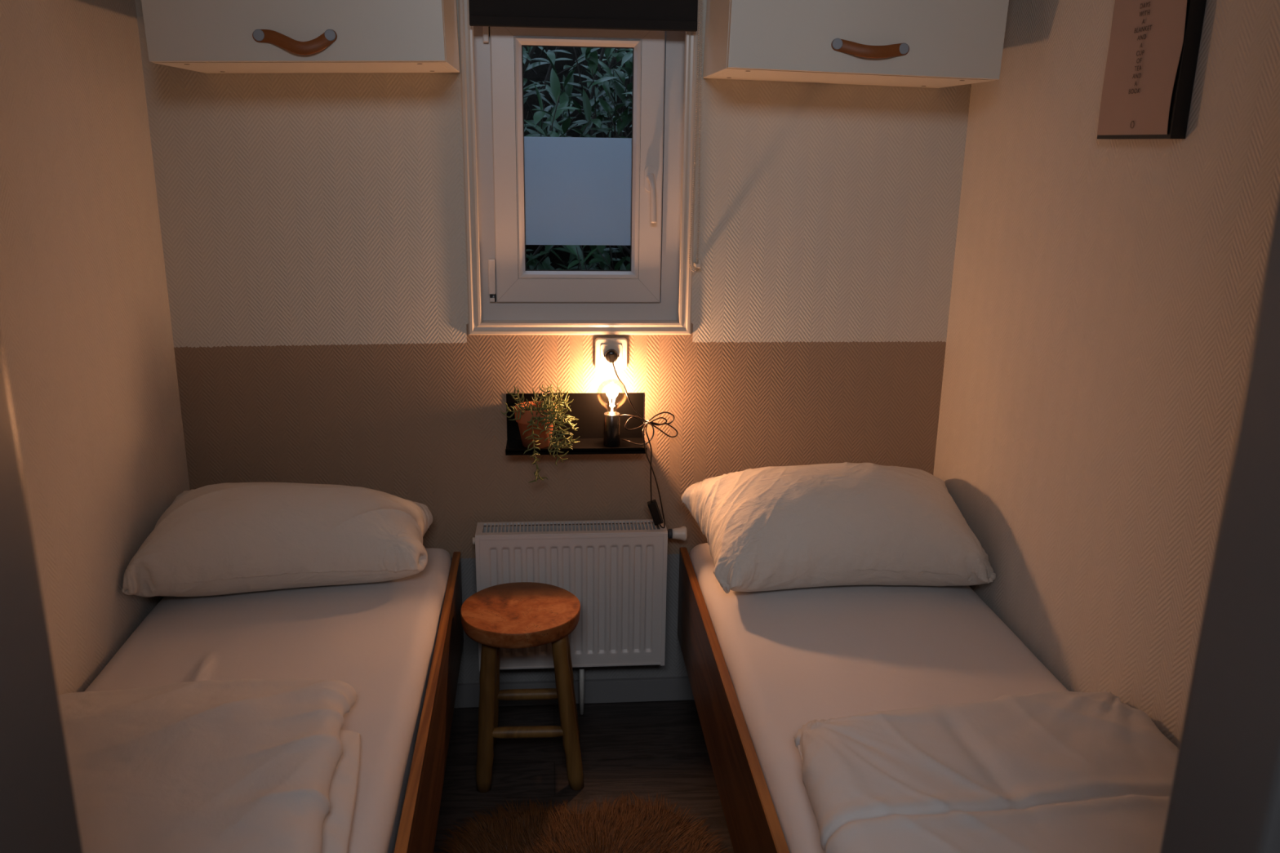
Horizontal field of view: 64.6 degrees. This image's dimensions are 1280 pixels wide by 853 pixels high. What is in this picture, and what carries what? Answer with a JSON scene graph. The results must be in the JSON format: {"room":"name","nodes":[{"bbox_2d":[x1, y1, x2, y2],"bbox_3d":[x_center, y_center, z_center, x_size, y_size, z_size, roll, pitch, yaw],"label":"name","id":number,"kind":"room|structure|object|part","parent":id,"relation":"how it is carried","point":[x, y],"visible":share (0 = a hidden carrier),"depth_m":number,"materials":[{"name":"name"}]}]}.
{"room":"bedroom","nodes":[
{"label":"bedroom","id":0,"kind":"room"},
{"bbox_2d":[0,0,190,695],"bbox_3d":[-1.132,-0.102,1.512,0.100,2.460,2.050,-1,16,-5],"label":"wall","id":1,"kind":"structure","parent":0,"point":[86,330],"depth_m":2.06,"materials":[{"name":"beige paint"}]},
{"bbox_2d":[134,0,971,684],"bbox_3d":[-0.178,-0.406,2.644,2.205,2.460,0.120,-1,16,-5],"label":"wall","id":2,"kind":"structure","parent":0,"point":[313,224],"depth_m":2.61,"materials":[{"name":"paint"}]},
{"bbox_2d":[141,0,460,73],"bbox_3d":[-0.712,-0.956,2.180,0.592,0.346,0.378,-2,16,-5],"label":"upper cabinet","id":3,"kind":"object","parent":2,"relation":"attached to","point":[203,36],"visible":1,"depth_m":2.05,"materials":[{"name":"white wood"}]},
{"bbox_3d":[-0.698,-0.777,2.044,0.167,0.050,0.019,-2,16,-5],"label":"leather handle","id":4,"kind":"part","parent":3,"relation":"part of","materials":[{"name":"brown leather"}]},
{"bbox_2d":[453,676,694,708],"bbox_3d":[-0.189,0.761,2.903,2.005,0.070,0.014,-1,16,-5],"label":"baseboard","id":5,"kind":"structure","parent":2,"relation":"attached to","point":[667,688],"depth_m":2.90,"materials":[{"name":"grey paint"}]},
{"bbox_2d":[505,392,646,455],"bbox_3d":[-0.167,-0.008,2.635,0.362,0.134,0.113,-1,16,-5],"label":"wall shelf","id":6,"kind":"object","parent":2,"relation":"attached to","point":[589,409],"visible":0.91,"depth_m":2.68,"materials":[{"name":"black metal"}]},
{"bbox_2d":[500,382,579,483],"bbox_3d":[-0.242,0.014,2.600,0.201,0.253,0.147,6,16,17],"label":"potted plant","id":7,"kind":"object","parent":6,"relation":"on","point":[536,420],"visible":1,"depth_m":2.57,"materials":[{"name":"green plant"}]},
{"bbox_3d":[-0.270,-0.003,2.626,0.109,0.104,0.109,-1,16,-5],"label":"pot","id":8,"kind":"part","parent":7,"relation":"part of","materials":[{"name":"ceramic"}]},
{"bbox_2d":[505,437,646,455],"bbox_3d":[-0.168,0.049,2.651,0.362,0.016,0.113,-1,16,-5],"label":"shelf board","id":9,"kind":"object","parent":6,"relation":"on","point":[585,446],"depth_m":2.61,"materials":[{"name":"black metal"}]},
{"bbox_2d":[603,349,678,528],"bbox_3d":[-0.010,0.040,2.644,0.206,0.470,0.096,4,16,10],"label":"table lamp","id":10,"kind":"object","parent":6,"relation":"on","point":[611,420],"visible":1,"depth_m":2.62,"materials":[{"name":"black metal"}]},
{"bbox_2d":[647,499,663,525],"bbox_3d":[0.040,0.227,2.677,0.043,0.068,0.022,-1,16,-5],"label":"switch","id":11,"kind":"object","parent":10,"relation":"attached to","point":[653,507],"depth_m":2.67,"materials":[{"name":"black plastic"}]},
{"bbox_2d":[457,0,700,335],"bbox_3d":[-0.151,-0.719,2.548,0.575,0.969,0.122,-1,16,-5],"label":"window","id":12,"kind":"structure","parent":2,"relation":"in","point":[565,190],"depth_m":2.58,"materials":[{"name":"beige plastic"}]},
{"bbox_3d":[-0.157,-0.672,2.580,0.429,0.707,0.046,-1,16,-5],"label":"sash","id":13,"kind":"part","parent":12,"relation":"part of","materials":[{"name":"white plastic"}]},
{"bbox_2d":[468,0,702,271],"bbox_3d":[-0.127,-0.810,2.443,0.575,0.863,0.055,-1,16,-5],"label":"roller blind","id":14,"kind":"object","parent":12,"relation":"attached to","point":[626,15],"visible":1,"depth_m":2.38,"materials":[{"name":"black fabric"}]},
{"bbox_3d":[0.141,-0.794,2.460,0.021,0.833,0.028,14,20,39],"label":"bead chain","id":15,"kind":"part","parent":14,"relation":"part of","materials":[{"name":"beige"}]},
{"bbox_3d":[0.025,-0.632,2.578,0.027,0.068,0.010,-1,16,-5],"label":"handle","id":16,"kind":"part","parent":12,"relation":"part of","materials":[{"name":"white plastic"}]},
{"bbox_3d":[0.030,-0.580,2.568,0.025,0.122,0.042,-1,16,-5],"label":"lever","id":17,"kind":"part","parent":12,"relation":"part of","materials":[{"name":"white plastic"}]},
{"bbox_2d":[472,519,687,715],"bbox_3d":[-0.164,0.537,2.783,0.569,0.568,0.125,-1,16,-5],"label":"radiator","id":18,"kind":"object","parent":2,"relation":"attached to","point":[617,573],"visible":0.85,"depth_m":2.70,"materials":[{"name":"white metal"}]},
{"bbox_3d":[-0.429,0.459,2.722,0.011,0.392,0.096,-1,16,-5],"label":"panel","id":19,"kind":"part","parent":18,"relation":"part of","materials":[{"name":"white metal"}]},
{"bbox_3d":[-0.188,0.448,2.787,0.495,0.376,0.006,-1,16,-5],"label":"panel","id":20,"kind":"part","parent":18,"relation":"part of","materials":[{"name":"white metal"}]},
{"bbox_2d":[476,519,666,537],"bbox_3d":[-0.181,0.270,2.692,0.495,0.006,0.094,-1,16,-5],"label":"grille","id":21,"kind":"object","parent":18,"relation":"attached to","point":[481,528],"depth_m":2.69,"materials":[{"name":"white metal"}]},
{"bbox_3d":[-0.181,0.469,2.706,0.495,0.384,0.014,-1,16,-5],"label":"panel","id":22,"kind":"part","parent":18,"relation":"part of","materials":[{"name":"white metal"}]},
{"bbox_3d":[0.061,0.454,2.764,0.011,0.392,0.096,-1,16,-5],"label":"panel","id":23,"kind":"part","parent":18,"relation":"part of","materials":[{"name":"white metal"}]},
{"bbox_3d":[0.105,0.288,2.725,0.038,0.039,0.039,-1,16,-5],"label":"knob","id":24,"kind":"part","parent":18,"relation":"part of","materials":[{"name":"white plastic"}]},
{"bbox_2d":[594,337,627,369],"bbox_3d":[-0.075,-0.189,2.644,0.085,0.085,0.014,-1,16,-5],"label":"wall socket","id":25,"kind":"object","parent":2,"relation":"attached to","point":[602,344],"visible":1,"depth_m":2.64,"materials":[{"name":"beige plastic"}]},
{"bbox_2d":[702,0,1008,88],"bbox_3d":[0.474,-0.967,2.284,0.597,0.346,0.378,1,16,-5],"label":"upper cabinet","id":26,"kind":"object","parent":2,"relation":"attached to","point":[913,43],"visible":1,"depth_m":2.15,"materials":[{"name":"white wood"}]},
{"bbox_3d":[0.490,-0.800,2.145,0.170,0.038,0.019,1,16,-5],"label":"leather handle","id":27,"kind":"part","parent":26,"relation":"part of","materials":[{"name":"brown leather"}]},
{"bbox_2d":[433,700,733,852],"bbox_3d":[-0.009,1.387,0.912,3.205,0.050,4.200,-1,16,-5],"label":"floor","id":28,"kind":"structure","parent":0,"point":[654,748],"depth_m":2.62,"materials":[{"name":"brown wood"}]},
{"bbox_2d":[394,551,463,852],"bbox_3d":[-0.743,0.829,1.886,0.716,0.475,1.896,-1,16,-5],"label":"frame","id":29,"kind":"object","parent":28,"relation":"on","point":[417,829],"visible":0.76,"depth_m":2.07,"materials":[{"name":"brown wood"}]},
{"bbox_2d":[84,547,452,852],"bbox_3d":[-0.760,0.652,1.845,0.674,0.201,1.836,-1,16,-5],"label":"mattress","id":30,"kind":"object","parent":29,"relation":"on","point":[378,639],"visible":0.39,"depth_m":2.14,"materials":[{"name":"white fabric"}]},
{"bbox_2d":[57,678,360,852],"bbox_3d":[-0.737,0.621,1.424,0.682,0.103,1.042,-1,16,-5],"label":"duvet","id":31,"kind":"object","parent":30,"relation":"on","point":[242,766],"visible":0.8,"depth_m":1.61,"materials":[{"name":"white fabric"}]},
{"bbox_2d":[121,482,432,597],"bbox_3d":[-0.831,0.265,2.415,0.642,0.249,0.404,-1,16,-5],"label":"pillow","id":32,"kind":"object","parent":30,"relation":"on","point":[229,538],"visible":1,"depth_m":2.34,"materials":[{"name":"white fabric"}]},
{"bbox_2d":[460,582,584,792],"bbox_3d":[-0.294,0.660,2.553,0.299,0.452,0.289,-1,16,-5],"label":"wooden stool","id":33,"kind":"object","parent":28,"relation":"on","point":[519,615],"visible":1,"depth_m":2.48,"materials":[{"name":"brown wood"}]},
{"bbox_3d":[-0.375,0.699,2.482,0.042,0.414,0.074,12,19,34],"label":"leg","id":34,"kind":"part","parent":33,"relation":"part of","materials":[{"name":"brown wood"}]},
{"bbox_3d":[-0.385,0.655,2.633,0.041,0.415,0.091,-8,18,-29],"label":"leg","id":35,"kind":"part","parent":33,"relation":"part of","materials":[{"name":"brown wood"}]},
{"bbox_3d":[-0.293,0.464,2.497,0.293,0.043,0.289,-1,16,-5],"label":"seat","id":36,"kind":"part","parent":33,"relation":"part of","materials":[{"name":"brown wood"}]},
{"bbox_3d":[-0.180,0.697,2.494,0.092,0.416,0.042,9,18,27],"label":"leg","id":37,"kind":"part","parent":33,"relation":"part of","materials":[{"name":"brown wood"}]},
{"bbox_3d":[-0.195,0.654,2.647,0.043,0.416,0.095,12,19,34],"label":"leg","id":38,"kind":"part","parent":33,"relation":"part of","materials":[{"name":"brown wood"}]},
{"bbox_2d":[433,790,733,852],"bbox_3d":[-0.114,1.035,1.974,0.809,0.048,1.099,-1,16,-5],"label":"sheepskin rug","id":39,"kind":"object","parent":28,"relation":"on","point":[638,828],"visible":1,"depth_m":2.34,"materials":[{"name":"brown fur"}]},
{"bbox_2d":[677,546,789,852],"bbox_3d":[0.539,0.817,1.998,0.705,0.475,1.896,-1,16,-5],"label":"frame","id":40,"kind":"object","parent":28,"relation":"on","point":[753,823],"visible":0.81,"depth_m":2.11,"materials":[{"name":"brown wood"}]},
{"bbox_2d":[688,542,1068,852],"bbox_3d":[0.551,0.644,1.961,0.684,0.192,1.836,-1,16,-5],"label":"mattress","id":41,"kind":"object","parent":40,"relation":"on","point":[793,658],"visible":0.38,"depth_m":2.15,"materials":[{"name":"white fabric"}]},
{"bbox_2d":[680,462,995,593],"bbox_3d":[0.477,0.233,2.536,0.719,0.283,0.465,-1,16,-5],"label":"pillow","id":42,"kind":"object","parent":41,"relation":"on","point":[770,528],"visible":1,"depth_m":2.39,"materials":[{"name":"white fabric"}]},
{"bbox_2d":[793,690,1178,852],"bbox_3d":[0.601,0.632,1.464,0.684,0.099,0.895,-1,16,-5],"label":"duvet","id":43,"kind":"object","parent":41,"relation":"on","point":[1047,771],"visible":0.88,"depth_m":1.60,"materials":[{"name":"white fabric"}]},
{"bbox_2d":[933,0,1279,749],"bbox_3d":[0.965,-0.122,1.695,0.100,2.460,2.050,-1,16,-5],"label":"wall","id":44,"kind":"structure","parent":0,"point":[1104,299],"depth_m":1.95,"materials":[{"name":"white paint"}]},
{"bbox_2d":[1097,0,1206,138],"bbox_3d":[0.888,-0.710,1.747,0.031,0.410,0.237,-1,16,-5],"label":"framed print","id":45,"kind":"object","parent":44,"relation":"attached to","point":[1153,53],"visible":1,"depth_m":1.74,"materials":[{"name":"black"}]},
{"bbox_3d":[0.001,0.153,0.664,3.205,2.460,0.090,-1,16,-5],"label":"wall","id":46,"kind":"structure","parent":0,"visible":0},
{"bbox_2d":[0,190,1279,852],"bbox_3d":[0.015,0.186,0.677,0.876,2.390,0.105,-1,16,-5],"label":"door frame","id":47,"kind":"structure","parent":46,"relation":"in","point":[1224,797],"depth_m":0.69,"materials":[{"name":"grey paint"}]},
{"label":"outside","id":48,"kind":"structure","parent":0,"visible":0},
{"bbox_2d":[513,35,641,279],"bbox_3d":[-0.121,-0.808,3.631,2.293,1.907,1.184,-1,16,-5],"label":"hedge","id":49,"kind":"object","parent":48,"point":[617,77],"visible":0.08,"depth_m":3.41,"materials":[{"name":"green plant"}]}
]}

